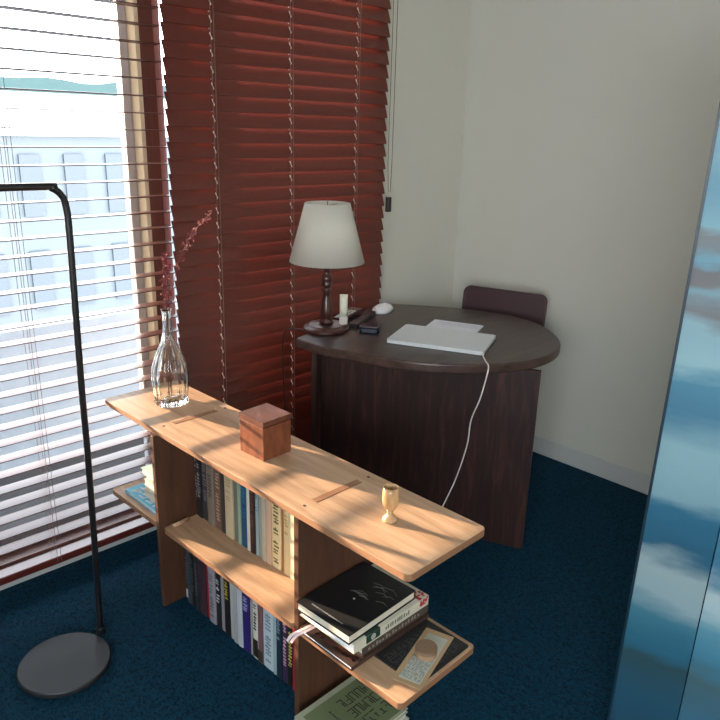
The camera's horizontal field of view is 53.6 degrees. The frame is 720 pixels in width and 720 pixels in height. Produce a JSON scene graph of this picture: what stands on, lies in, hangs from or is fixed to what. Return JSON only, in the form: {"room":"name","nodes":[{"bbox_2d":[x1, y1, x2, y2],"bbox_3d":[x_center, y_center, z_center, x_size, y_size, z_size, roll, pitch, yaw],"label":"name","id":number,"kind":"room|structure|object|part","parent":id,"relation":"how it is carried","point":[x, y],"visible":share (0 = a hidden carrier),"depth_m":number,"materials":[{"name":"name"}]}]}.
{"room":"office","nodes":[
{"label":"office","id":0,"kind":"room"},
{"bbox_2d":[0,452,719,719],"bbox_3d":[0.563,1.435,0.486,4.990,0.100,5.494,-15,24,-42],"label":"floor","id":1,"kind":"structure","parent":0,"point":[543,620],"depth_m":2.17,"materials":[{"name":"blue carpet"}]},
{"bbox_2d":[0,183,110,698],"bbox_3d":[-0.929,0.266,1.678,0.659,1.311,0.247,-15,24,-42],"label":"floor lamp","id":2,"kind":"object","parent":1,"relation":"on","point":[64,665],"visible":1,"depth_m":1.94,"materials":[{"name":"black metal"}]},
{"bbox_2d":[184,548,188,599],"bbox_3d":[-0.503,0.665,2.296,0.130,0.190,0.013,-16,25,-43],"label":"book","id":3,"kind":"object","parent":1,"relation":"on","point":[184,548],"visible":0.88,"depth_m":2.25,"materials":[{"name":"paper"}]},
{"bbox_2d":[186,550,191,603],"bbox_3d":[-0.490,0.665,2.282,0.022,0.200,0.136,18,25,42],"label":"book","id":4,"kind":"object","parent":1,"relation":"on","point":[187,552],"visible":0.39,"depth_m":2.23,"materials":[{"name":"paper"}]},
{"bbox_2d":[189,552,195,607],"bbox_3d":[-0.473,0.668,2.267,0.021,0.205,0.140,18,24,42],"label":"book","id":5,"kind":"object","parent":1,"relation":"on","point":[191,555],"visible":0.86,"depth_m":2.22,"materials":[{"name":"paper"}]},
{"bbox_2d":[193,555,199,610],"bbox_3d":[-0.459,0.675,2.252,0.021,0.200,0.136,18,24,42],"label":"book","id":6,"kind":"object","parent":1,"relation":"on","point":[196,575],"visible":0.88,"depth_m":2.20,"materials":[{"name":"paper"}]},
{"bbox_2d":[198,559,207,616],"bbox_3d":[-0.433,0.674,2.234,0.037,0.215,0.146,18,24,42],"label":"book","id":7,"kind":"object","parent":1,"relation":"on","point":[201,566],"visible":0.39,"depth_m":2.18,"materials":[{"name":"paper"}]},
{"bbox_2d":[206,565,209,617],"bbox_3d":[-0.413,0.682,2.218,0.015,0.210,0.143,18,24,42],"label":"book","id":8,"kind":"object","parent":1,"relation":"on","point":[206,565],"visible":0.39,"depth_m":2.17,"materials":[{"name":"paper"}]},
{"bbox_2d":[208,566,216,624],"bbox_3d":[-0.397,0.687,2.198,0.034,0.215,0.147,18,25,42],"label":"book","id":9,"kind":"object","parent":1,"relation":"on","point":[211,573],"visible":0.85,"depth_m":2.15,"materials":[{"name":"paper"}]},
{"bbox_2d":[215,572,221,628],"bbox_3d":[-0.374,0.696,2.179,0.026,0.210,0.143,18,24,42],"label":"book","id":10,"kind":"object","parent":1,"relation":"on","point":[217,576],"visible":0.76,"depth_m":2.13,"materials":[{"name":"paper"}]},
{"bbox_2d":[220,576,224,630],"bbox_3d":[-0.359,0.704,2.164,0.139,0.205,0.017,-16,25,-43],"label":"book","id":11,"kind":"object","parent":1,"relation":"on","point":[221,577],"visible":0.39,"depth_m":2.12,"materials":[{"name":"paper"}]},
{"bbox_2d":[223,578,230,636],"bbox_3d":[-0.341,0.705,2.148,0.028,0.215,0.147,18,24,42],"label":"book","id":12,"kind":"object","parent":1,"relation":"on","point":[226,583],"visible":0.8,"depth_m":2.10,"materials":[{"name":"paper"}]},
{"bbox_2d":[229,582,233,638],"bbox_3d":[-0.322,0.705,2.132,0.019,0.225,0.150,18,24,42],"label":"book","id":13,"kind":"object","parent":1,"relation":"on","point":[231,587],"visible":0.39,"depth_m":2.09,"materials":[{"name":"paper"}]},
{"bbox_2d":[232,585,237,643],"bbox_3d":[-0.310,0.710,2.117,0.019,0.225,0.150,18,24,42],"label":"book","id":14,"kind":"object","parent":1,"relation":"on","point":[233,586],"visible":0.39,"depth_m":2.07,"materials":[{"name":"paper"}]},
{"bbox_2d":[0,0,471,590],"bbox_3d":[-1.251,-0.461,1.885,4.690,2.550,0.130,-15,24,-42],"label":"wall","id":15,"kind":"structure","parent":1,"relation":"on","point":[431,53],"depth_m":3.14,"materials":[{"name":"paint"}]},
{"bbox_2d":[0,0,151,546],"bbox_3d":[-1.513,-0.352,1.708,2.135,2.262,0.050,-15,24,-42],"label":"window","id":16,"kind":"structure","parent":15,"relation":"attached to","point":[118,11],"depth_m":2.39,"materials":[{"name":"metal"}]},
{"bbox_2d":[0,0,179,585],"bbox_3d":[-1.290,-0.398,1.722,1.833,2.420,0.058,-15,24,-42],"label":"blind","id":17,"kind":"object","parent":15,"relation":"attached to","point":[12,573],"visible":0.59,"depth_m":2.26,"materials":[{"name":"white plastic"}]},
{"bbox_3d":[-0.983,-0.463,2.013,0.014,2.360,0.058,-15,24,-42],"label":"ladder cord","id":18,"kind":"part","parent":17,"relation":"part of","materials":[{"name":"white fabric"}]},
{"bbox_3d":[-1.319,0.740,2.092,1.833,0.026,0.052,-15,24,-42],"label":"rail","id":19,"kind":"part","parent":17,"relation":"part of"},
{"bbox_2d":[137,0,176,343],"bbox_3d":[-0.669,-0.578,2.472,0.184,2.262,0.084,-15,24,-42],"label":"window","id":20,"kind":"structure","parent":15,"relation":"attached to","point":[155,13],"depth_m":2.37,"materials":[{"name":"metal"}]},
{"bbox_2d":[159,0,397,443],"bbox_3d":[-0.247,-0.684,2.686,1.042,2.417,0.053,-15,24,-42],"label":"blind","id":21,"kind":"object","parent":15,"relation":"attached to","point":[274,107],"depth_m":2.62,"materials":[{"name":"brown wood"}]},
{"bbox_3d":[-0.499,-0.606,2.460,0.022,2.223,0.006,16,23,39],"label":"lift cord","id":22,"kind":"part","parent":21,"relation":"part of","materials":[{"name":"beige fabric"}]},
{"bbox_3d":[-0.497,-0.597,2.462,0.014,2.360,0.026,-15,24,-42],"label":"ladder cord","id":23,"kind":"part","parent":21,"relation":"part of","materials":[{"name":"beige fabric"}]},
{"bbox_3d":[-0.263,-0.671,2.678,0.022,2.223,0.006,16,23,39],"label":"lift cord","id":24,"kind":"part","parent":21,"relation":"part of","materials":[{"name":"beige fabric"}]},
{"bbox_3d":[-0.262,-0.661,2.680,0.014,2.360,0.026,-15,24,-42],"label":"ladder cord","id":25,"kind":"part","parent":21,"relation":"part of","materials":[{"name":"fabric"}]},
{"bbox_3d":[-0.026,-0.736,2.898,0.022,2.223,0.006,16,23,39],"label":"lift cord","id":26,"kind":"part","parent":21,"relation":"part of","materials":[{"name":"beige fabric"}]},
{"bbox_3d":[-0.024,-0.726,2.899,0.014,2.360,0.026,-15,24,-42],"label":"ladder cord","id":27,"kind":"part","parent":21,"relation":"part of","materials":[{"name":"beige fabric"}]},
{"bbox_3d":[0.132,-1.283,2.848,0.010,1.198,0.002,-15,24,-42],"label":"cord","id":28,"kind":"part","parent":21,"relation":"part of","materials":[{"name":"grey fabric"}]},
{"bbox_3d":[0.137,-1.246,2.866,0.026,1.280,0.026,-15,24,-42],"label":"cord pull","id":29,"kind":"part","parent":21,"relation":"part of","materials":[{"name":"plastic"}]},
{"bbox_3d":[0.145,-1.287,2.860,0.006,1.198,0.002,-15,24,-42],"label":"cord","id":30,"kind":"part","parent":21,"relation":"part of","materials":[{"name":"grey fabric"}]},
{"bbox_2d":[237,588,243,647],"bbox_3d":[-0.295,0.715,2.102,0.023,0.225,0.150,18,25,42],"label":"book","id":31,"kind":"object","parent":1,"relation":"on","point":[239,593],"visible":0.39,"depth_m":2.05,"materials":[{"name":"paper"}]},
{"bbox_2d":[242,592,250,652],"bbox_3d":[-0.274,0.722,2.084,0.032,0.225,0.150,18,24,42],"label":"book","id":32,"kind":"object","parent":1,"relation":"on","point":[245,599],"visible":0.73,"depth_m":2.03,"materials":[{"name":"paper"}]},
{"bbox_2d":[250,598,252,654],"bbox_3d":[-0.255,0.729,2.071,0.013,0.220,0.150,18,24,42],"label":"book","id":33,"kind":"object","parent":1,"relation":"on","point":[251,601],"visible":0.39,"depth_m":2.02,"materials":[{"name":"paper"}]},
{"bbox_2d":[252,600,257,659],"bbox_3d":[-0.244,0.737,2.057,0.022,0.215,0.147,18,24,42],"label":"book","id":34,"kind":"object","parent":1,"relation":"on","point":[255,611],"visible":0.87,"depth_m":2.01,"materials":[{"name":"paper"}]},
{"bbox_2d":[257,603,263,663],"bbox_3d":[-0.232,0.750,2.040,0.022,0.200,0.137,18,24,42],"label":"book","id":35,"kind":"object","parent":1,"relation":"on","point":[259,608],"visible":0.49,"depth_m":1.99,"materials":[{"name":"paper"}]},
{"bbox_2d":[263,608,273,671],"bbox_3d":[-0.202,0.740,2.018,0.043,0.235,0.150,18,24,42],"label":"book","id":36,"kind":"object","parent":1,"relation":"on","point":[267,617],"visible":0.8,"depth_m":1.97,"materials":[{"name":"paper"}]},
{"bbox_2d":[273,616,276,674],"bbox_3d":[-0.181,0.749,1.998,0.014,0.230,0.150,18,24,42],"label":"book","id":37,"kind":"object","parent":1,"relation":"on","point":[274,617],"visible":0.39,"depth_m":1.96,"materials":[{"name":"paper"}]},
{"bbox_2d":[276,618,282,679],"bbox_3d":[-0.169,0.756,1.986,0.021,0.225,0.150,18,24,42],"label":"book","id":38,"kind":"object","parent":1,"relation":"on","point":[279,635],"visible":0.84,"depth_m":1.94,"materials":[{"name":"paper"}]},
{"bbox_2d":[282,622,287,682],"bbox_3d":[-0.151,0.761,1.973,0.021,0.225,0.150,18,24,42],"label":"book","id":39,"kind":"object","parent":1,"relation":"on","point":[284,627],"visible":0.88,"depth_m":1.93,"materials":[{"name":"paper"}]},
{"bbox_2d":[287,626,292,687],"bbox_3d":[-0.135,0.769,1.958,0.024,0.220,0.150,18,24,42],"label":"book","id":40,"kind":"object","parent":1,"relation":"on","point":[289,630],"visible":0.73,"depth_m":1.91,"materials":[{"name":"paper"}]},
{"bbox_2d":[293,629,294,690],"bbox_3d":[-0.117,0.779,1.935,0.034,0.215,0.146,18,24,42],"label":"book","id":41,"kind":"object","parent":1,"relation":"on","point":[293,629],"visible":0.16,"depth_m":1.91,"materials":[{"name":"paper"}]},
{"bbox_2d":[105,387,484,714],"bbox_3d":[-0.281,0.538,2.036,1.305,0.604,0.280,18,24,42],"label":"bookshelf","id":42,"kind":"object","parent":1,"relation":"on","point":[336,506],"visible":0.7,"depth_m":1.83,"materials":[{"name":"brown wood"}]},
{"bbox_2d":[125,483,155,514],"bbox_3d":[-0.620,0.443,2.349,0.245,0.014,0.200,18,24,42],"label":"book","id":43,"kind":"object","parent":42,"relation":"on","point":[136,492],"visible":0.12,"depth_m":2.32,"materials":[{"name":"paper"}]},
{"bbox_2d":[143,489,154,502],"bbox_3d":[-0.586,0.433,2.325,0.170,0.020,0.170,18,24,42],"label":"book","id":44,"kind":"object","parent":43,"relation":"on","point":[147,494],"visible":0.11,"depth_m":2.30,"materials":[{"name":"paper"}]},
{"bbox_2d":[145,486,153,494],"bbox_3d":[-0.581,0.413,2.320,0.166,0.020,0.170,18,24,42],"label":"book","id":45,"kind":"object","parent":44,"relation":"on","point":[149,490],"visible":0.11,"depth_m":2.30,"materials":[{"name":"paper"}]},
{"bbox_2d":[144,478,153,490],"bbox_3d":[-0.582,0.395,2.309,0.162,0.020,0.170,18,24,42],"label":"book","id":46,"kind":"object","parent":45,"relation":"on","point":[148,484],"visible":0.11,"depth_m":2.29,"materials":[{"name":"paper"}]},
{"bbox_3d":[-0.577,0.375,2.304,0.158,0.021,0.170,18,24,42],"label":"book","id":47,"kind":"object","parent":46,"relation":"on","visible":0},
{"bbox_2d":[141,464,152,480],"bbox_3d":[-0.585,0.357,2.294,0.165,0.020,0.170,18,24,42],"label":"book","id":48,"kind":"object","parent":47,"relation":"on","point":[147,470],"visible":0.11,"depth_m":2.28,"materials":[{"name":"paper"}]},
{"bbox_2d":[151,308,188,407],"bbox_3d":[-0.598,-0.011,2.230,0.119,0.307,0.119,-15,24,-42],"label":"vase","id":49,"kind":"object","parent":42,"relation":"on","point":[169,368],"visible":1,"depth_m":2.20,"materials":[{"name":"clear glass"}]},
{"bbox_2d":[159,210,211,309],"bbox_3d":[-0.530,-0.171,2.225,0.207,0.576,0.056,-15,24,-42],"label":"branch","id":50,"kind":"object","parent":49,"relation":"in","point":[164,259],"visible":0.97,"depth_m":2.16,"materials":[{"name":"red plant"}]},
{"bbox_2d":[172,517,189,527],"bbox_3d":[-0.549,0.498,2.188,0.012,0.012,0.056,15,23,36],"label":"wooden peg","id":51,"kind":"object","parent":42,"relation":"on","point":[186,519],"visible":1,"depth_m":2.18,"materials":[{"name":"brown wood"}]},
{"bbox_2d":[194,457,198,514],"bbox_3d":[-0.459,0.362,2.254,0.140,0.235,0.009,-16,25,-43],"label":"book","id":52,"kind":"object","parent":42,"relation":"on","point":[194,457],"visible":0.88,"depth_m":2.21,"materials":[{"name":"paper"}]},
{"bbox_2d":[196,459,203,517],"bbox_3d":[-0.449,0.368,2.244,0.021,0.230,0.141,18,24,42],"label":"book","id":53,"kind":"object","parent":42,"relation":"on","point":[198,462],"visible":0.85,"depth_m":2.20,"materials":[{"name":"paper"}]},
{"bbox_2d":[201,462,207,520],"bbox_3d":[-0.426,0.369,2.227,0.031,0.240,0.140,18,24,42],"label":"book","id":54,"kind":"object","parent":42,"relation":"on","point":[203,465],"visible":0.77,"depth_m":2.19,"materials":[{"name":"paper"}]},
{"bbox_2d":[206,465,215,526],"bbox_3d":[-0.405,0.373,2.199,0.036,0.250,0.140,18,24,42],"label":"book","id":55,"kind":"object","parent":42,"relation":"on","point":[209,470],"visible":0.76,"depth_m":2.16,"materials":[{"name":"paper"}]},
{"bbox_2d":[214,469,221,529],"bbox_3d":[-0.378,0.378,2.178,0.030,0.255,0.140,18,24,42],"label":"book","id":56,"kind":"object","parent":42,"relation":"on","point":[216,473],"visible":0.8,"depth_m":2.14,"materials":[{"name":"paper"}]},
{"bbox_2d":[220,473,225,533],"bbox_3d":[-0.360,0.402,2.162,0.136,0.220,0.025,-16,25,-43],"label":"book","id":57,"kind":"object","parent":42,"relation":"on","point":[222,494],"visible":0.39,"depth_m":2.12,"materials":[{"name":"paper"}]},
{"bbox_2d":[224,475,234,539],"bbox_3d":[-0.337,0.395,2.135,0.039,0.252,0.140,18,25,42],"label":"book","id":58,"kind":"object","parent":42,"relation":"on","point":[228,483],"visible":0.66,"depth_m":2.09,"materials":[{"name":"paper"}]},
{"bbox_2d":[233,480,238,541],"bbox_3d":[-0.312,0.408,2.118,0.140,0.240,0.024,-16,25,-43],"label":"book","id":59,"kind":"object","parent":42,"relation":"on","point":[234,482],"visible":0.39,"depth_m":2.08,"materials":[{"name":"paper"}]},
{"bbox_2d":[237,483,241,544],"bbox_3d":[-0.301,0.413,2.103,0.011,0.240,0.140,18,25,42],"label":"book","id":60,"kind":"object","parent":42,"relation":"on","point":[238,484],"visible":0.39,"depth_m":2.06,"materials":[{"name":"paper"}]},
{"bbox_2d":[240,485,247,548],"bbox_3d":[-0.284,0.412,2.089,0.030,0.250,0.140,18,24,42],"label":"book","id":61,"kind":"object","parent":42,"relation":"on","point":[243,489],"visible":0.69,"depth_m":2.05,"materials":[{"name":"paper"}]},
{"bbox_2d":[246,488,250,550],"bbox_3d":[-0.270,0.423,2.074,0.140,0.240,0.013,-16,25,-43],"label":"book","id":62,"kind":"object","parent":42,"relation":"on","point":[247,490],"visible":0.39,"depth_m":2.03,"materials":[{"name":"paper"}]},
{"bbox_2d":[249,490,255,553],"bbox_3d":[-0.257,0.430,2.062,0.022,0.235,0.140,18,25,42],"label":"book","id":63,"kind":"object","parent":42,"relation":"on","point":[251,494],"visible":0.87,"depth_m":2.02,"materials":[{"name":"paper"}]},
{"bbox_2d":[255,493,259,555],"bbox_3d":[-0.242,0.433,2.051,0.013,0.235,0.140,18,24,42],"label":"book","id":64,"kind":"object","parent":42,"relation":"on","point":[256,495],"visible":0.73,"depth_m":2.01,"materials":[{"name":"paper"}]},
{"bbox_2d":[259,496,262,557],"bbox_3d":[-0.228,0.439,2.044,0.017,0.230,0.140,18,25,42],"label":"book","id":65,"kind":"object","parent":42,"relation":"on","point":[260,505],"visible":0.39,"depth_m":2.00,"materials":[{"name":"paper"}]},
{"bbox_2d":[261,497,266,561],"bbox_3d":[-0.219,0.442,2.027,0.017,0.235,0.140,18,24,42],"label":"book","id":66,"kind":"object","parent":42,"relation":"on","point":[263,501],"visible":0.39,"depth_m":1.98,"materials":[{"name":"paper"}]},
{"bbox_2d":[238,403,291,461],"bbox_3d":[-0.257,0.195,1.937,0.104,0.112,0.100,17,24,40],"label":"wooden box","id":67,"kind":"object","parent":42,"relation":"on","point":[265,429],"visible":1,"depth_m":1.91,"materials":[{"name":"brown wood"}]},
{"bbox_3d":[-0.256,0.149,1.922,0.104,0.015,0.100,17,24,40],"label":"lid","id":68,"kind":"part","parent":67,"relation":"part of","materials":[{"name":"brown wood"}]},
{"bbox_2d":[266,500,272,564],"bbox_3d":[-0.205,0.448,2.015,0.021,0.232,0.140,18,24,42],"label":"book","id":69,"kind":"object","parent":42,"relation":"on","point":[268,504],"visible":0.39,"depth_m":1.97,"materials":[{"name":"paper"}]},
{"bbox_2d":[272,503,281,569],"bbox_3d":[-0.181,0.448,1.995,0.038,0.245,0.140,18,24,42],"label":"book","id":70,"kind":"object","parent":42,"relation":"on","point":[276,511],"visible":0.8,"depth_m":1.95,"materials":[{"name":"paper"}]},
{"bbox_2d":[281,509,283,571],"bbox_3d":[-0.161,0.456,1.980,0.140,0.240,0.012,-16,25,-43],"label":"book","id":71,"kind":"object","parent":42,"relation":"on","point":[282,510],"visible":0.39,"depth_m":1.94,"materials":[{"name":"paper"}]},
{"bbox_2d":[284,511,289,576],"bbox_3d":[-0.149,0.464,1.966,0.024,0.235,0.140,18,24,42],"label":"book","id":72,"kind":"object","parent":42,"relation":"on","point":[286,514],"visible":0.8,"depth_m":1.92,"materials":[{"name":"paper"}]},
{"bbox_2d":[289,514,293,579],"bbox_3d":[-0.131,0.468,1.946,0.028,0.240,0.140,18,25,42],"label":"book","id":73,"kind":"object","parent":42,"relation":"on","point":[291,517],"visible":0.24,"depth_m":1.90,"materials":[{"name":"paper"}]},
{"bbox_2d":[382,483,398,523],"bbox_3d":[0.069,0.324,1.611,0.039,0.084,0.039,-4,19,-17],"label":"goblet","id":74,"kind":"object","parent":42,"relation":"on","point":[390,495],"visible":1,"depth_m":1.60,"materials":[{"name":"brown wood"}]},
{"bbox_2d":[374,619,468,678],"bbox_3d":[0.090,0.666,1.732,0.290,0.006,0.185,18,24,42],"label":"book","id":75,"kind":"object","parent":42,"relation":"on","point":[393,655],"visible":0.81,"depth_m":1.68,"materials":[{"name":"paper"}]},
{"bbox_2d":[299,612,428,670],"bbox_3d":[0.013,0.647,1.756,0.180,0.011,0.272,18,24,42],"label":"book","id":76,"kind":"object","parent":75,"relation":"on","point":[351,661],"visible":0.2,"depth_m":1.67,"materials":[{"name":"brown paper"}]},
{"bbox_2d":[286,624,315,642],"bbox_3d":[-0.140,0.662,1.719,0.072,0.035,0.028,-6,19,-21],"label":"ribbon","id":77,"kind":"object","parent":76,"relation":"attached to","point":[309,627],"visible":0.99,"depth_m":1.72,"materials":[{"name":"white fabric"}]},
{"bbox_2d":[315,630,359,661],"bbox_3d":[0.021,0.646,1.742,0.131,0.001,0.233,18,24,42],"label":"book","id":78,"kind":"object","parent":76,"relation":"on","point":[330,646],"depth_m":1.66,"materials":[{"name":"brown paper"}]},
{"bbox_2d":[357,604,427,655],"bbox_3d":[0.030,0.627,1.767,0.166,0.022,0.235,18,24,42],"label":"book","id":79,"kind":"object","parent":76,"relation":"on","point":[397,628],"visible":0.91,"depth_m":1.70,"materials":[{"name":"paper"}]},
{"bbox_2d":[300,564,428,653],"bbox_3d":[0.013,0.604,1.757,0.189,0.027,0.262,18,24,42],"label":"book","id":80,"kind":"object","parent":79,"relation":"on","point":[421,598],"visible":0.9,"depth_m":1.70,"materials":[{"name":"white paper"}]},
{"bbox_2d":[296,561,415,644],"bbox_3d":[-0.008,0.583,1.735,0.176,0.025,0.236,17,24,40],"label":"book","id":81,"kind":"object","parent":80,"relation":"on","point":[356,601],"visible":1,"depth_m":1.71,"materials":[{"name":"paper"}]},
{"bbox_2d":[392,627,453,689],"bbox_3d":[0.148,0.688,1.653,0.072,0.002,0.196,11,20,27],"label":"card","id":82,"kind":"object","parent":75,"relation":"on","point":[414,672],"visible":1,"depth_m":1.63,"materials":[{"name":"beige paper"}]},
{"bbox_2d":[415,639,437,661],"bbox_3d":[0.154,0.674,1.657,0.052,0.022,0.052,-15,24,-42],"label":"round tin","id":83,"kind":"object","parent":82,"relation":"on","point":[425,649],"visible":1,"depth_m":1.64,"materials":[{"name":"metal"}]},
{"bbox_2d":[297,304,560,548],"bbox_3d":[0.296,0.233,2.834,0.894,0.720,0.816,8,19,21],"label":"desk","id":84,"kind":"object","parent":1,"relation":"on","point":[397,413],"visible":0.91,"depth_m":2.61,"materials":[{"name":"brown wood"}]},
{"bbox_3d":[-0.100,0.196,2.971,0.022,0.685,0.500,7,19,17],"label":"panel","id":85,"kind":"part","parent":84,"relation":"part of","materials":[{"name":"brown wood"}]},
{"bbox_2d":[282,201,364,410],"bbox_3d":[-0.140,0.009,2.736,0.302,1.212,0.277,-15,24,-42],"label":"table lamp","id":86,"kind":"object","parent":84,"relation":"on","point":[327,238],"depth_m":2.51,"materials":[{"name":"white fabric"}]},
{"bbox_3d":[-0.269,0.237,2.780,0.085,0.744,0.100,-15,24,-42],"label":"power cord","id":87,"kind":"part","parent":86,"relation":"part of","materials":[{"name":"white plastic"}]},
{"bbox_3d":[-0.124,-0.252,2.660,0.052,0.236,0.052,-15,24,-42],"label":"stem","id":88,"kind":"part","parent":86,"relation":"part of","materials":[{"name":"brown wood"}]},
{"bbox_3d":[-0.119,-0.463,2.592,0.277,0.212,0.277,-15,24,-42],"label":"lamp shade","id":89,"kind":"part","parent":86,"relation":"part of","materials":[{"name":"white fabric"}]},
{"bbox_2d":[339,294,347,324],"bbox_3d":[-0.061,-0.191,2.674,0.033,0.113,0.033,-15,24,-42],"label":"tube","id":90,"kind":"object","parent":84,"relation":"on","point":[343,318],"visible":1,"depth_m":2.66,"materials":[{"name":"white plastic"}]},
{"bbox_2d":[332,307,362,321],"bbox_3d":[-0.049,-0.182,2.877,0.056,0.024,0.200,8,19,20],"label":"remote control","id":91,"kind":"object","parent":84,"relation":"on","point":[353,312],"visible":0.45,"depth_m":2.88,"materials":[{"name":"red plastic"}]},
{"bbox_2d":[349,310,375,328],"bbox_3d":[0.011,-0.163,2.832,0.036,0.019,0.230,7,19,18],"label":"remote control","id":92,"kind":"object","parent":84,"relation":"on","point":[367,315],"visible":1,"depth_m":2.81,"materials":[{"name":"black plastic"}]},
{"bbox_2d":[359,323,379,333],"bbox_3d":[0.037,-0.120,2.689,0.076,0.027,0.060,4,18,7],"label":"case","id":93,"kind":"object","parent":84,"relation":"on","point":[371,328],"visible":1,"depth_m":2.66,"materials":[{"name":"blue plastic"}]},
{"bbox_3d":[0.037,-0.129,2.686,0.076,0.009,0.060,4,18,7],"label":"lid","id":94,"kind":"part","parent":93,"relation":"part of","materials":[{"name":"black plastic"}]},
{"bbox_2d":[372,302,393,313],"bbox_3d":[0.096,-0.222,2.993,0.074,0.033,0.123,10,20,24],"label":"mouse","id":95,"kind":"object","parent":84,"relation":"on","point":[381,308],"visible":0.96,"depth_m":2.96,"materials":[{"name":"white plastic"}]},
{"bbox_3d":[0.227,0.307,2.655,0.813,0.685,0.022,8,19,20],"label":"panel","id":96,"kind":"part","parent":84,"relation":"part of","materials":[{"name":"brown wood"}]},
{"bbox_2d":[387,324,495,354],"bbox_3d":[0.299,-0.077,2.599,0.351,0.014,0.235,8,19,20],"label":"laptop","id":97,"kind":"object","parent":84,"relation":"on","point":[467,342],"visible":0.99,"depth_m":2.57,"materials":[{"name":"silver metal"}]},
{"bbox_2d":[427,319,482,332],"bbox_3d":[0.368,-0.130,2.783,0.201,0.003,0.137,9,19,21],"label":"paper stack","id":98,"kind":"object","parent":84,"relation":"on","point":[435,323],"visible":0.85,"depth_m":2.79,"materials":[{"name":"white paper"}]},
{"bbox_2d":[442,353,488,506],"bbox_3d":[0.181,0.331,2.505,0.471,0.731,0.124,1,18,-2],"label":"charging cable","id":99,"kind":"object","parent":84,"relation":"on","point":[482,353],"visible":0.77,"depth_m":2.43,"materials":[{"name":"white plastic"}]},
{"bbox_2d":[462,285,547,326],"bbox_3d":[0.516,0.130,3.045,0.400,0.795,0.459,11,20,28],"label":"chair","id":100,"kind":"object","parent":1,"relation":"on","point":[532,307],"visible":0.16,"depth_m":3.10,"materials":[{"name":"brown leather"}]},
{"bbox_2d":[607,102,719,719],"bbox_3d":[0.904,0.165,1.351,0.644,1.799,0.043,13,21,31],"label":"folding screen","id":101,"kind":"object","parent":1,"relation":"on","point":[681,524],"visible":1,"depth_m":1.54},
{"bbox_3d":[0.966,0.176,1.312,0.488,1.765,0.026,13,22,33],"label":"painted panel","id":102,"kind":"part","parent":101,"relation":"part of","materials":[{"name":"blue paint"}]},
{"bbox_3d":[-0.023,0.926,1.803,0.185,0.022,0.235,18,24,42],"label":"book","id":103,"kind":"object","parent":1,"relation":"on","visible":0},
{"bbox_2d":[294,712,407,719],"bbox_3d":[-0.023,0.906,1.800,0.180,0.018,0.228,18,24,42],"label":"book","id":104,"kind":"object","parent":103,"relation":"on","point":[403,717],"visible":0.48,"depth_m":1.81,"materials":[{"name":"paper"}]},
{"bbox_2d":[295,676,407,719],"bbox_3d":[-0.021,0.891,1.795,0.178,0.013,0.225,18,24,42],"label":"book","id":105,"kind":"object","parent":104,"relation":"on","point":[352,699],"visible":0.97,"depth_m":1.81,"materials":[{"name":"paper"}]},
{"bbox_2d":[452,0,719,475],"bbox_3d":[2.337,-0.303,1.687,0.150,2.550,5.494,-15,24,-42],"label":"wall","id":106,"kind":"structure","parent":0,"point":[589,125],"depth_m":2.98,"materials":[{"name":"paint"}]},
{"bbox_2d":[533,435,650,494],"bbox_3d":[2.248,0.884,2.014,0.012,0.085,5.194,-15,24,-42],"label":"baseboard","id":107,"kind":"structure","parent":106,"relation":"attached to","point":[635,480],"depth_m":3.19,"materials":[{"name":"paint"}]},
{"label":"outside","id":108,"kind":"structure","parent":0,"visible":0},
{"bbox_3d":[-119.398,-83.815,292.078,550.000,0.200,597.400,-15,24,-42],"label":"ground","id":109,"kind":"structure","parent":108,"visible":0},
{"bbox_2d":[0,91,176,325],"bbox_3d":[-8.434,0.032,20.175,12.700,13.950,9.300,-15,24,-42],"label":"building","id":110,"kind":"structure","parent":109,"relation":"on","point":[15,99],"depth_m":14.63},
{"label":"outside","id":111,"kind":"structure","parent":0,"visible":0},
{"bbox_2d":[0,438,145,531],"bbox_3d":[-1.635,0.778,2.750,5.400,0.240,0.966,-15,24,-42],"label":"floor","id":112,"kind":"structure","parent":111,"point":[73,461],"depth_m":3.14,"materials":[{"name":"tile"}]},
{"bbox_2d":[0,298,179,470],"bbox_3d":[-1.917,0.261,2.903,5.400,0.635,0.120,-15,24,-42],"label":"parapet","id":113,"kind":"object","parent":112,"relation":"on","point":[50,328],"depth_m":3.31,"materials":[{"name":"white concrete"}]},
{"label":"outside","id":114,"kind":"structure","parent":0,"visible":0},
{"bbox_2d":[0,76,165,98],"bbox_3d":[-295.767,-174.234,483.032,686.000,44.937,30.000,-15,24,-42],"label":"hill","id":115,"kind":"structure","parent":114,"point":[45,83],"depth_m":524.35,"materials":[{"name":"teal"}]}
]}

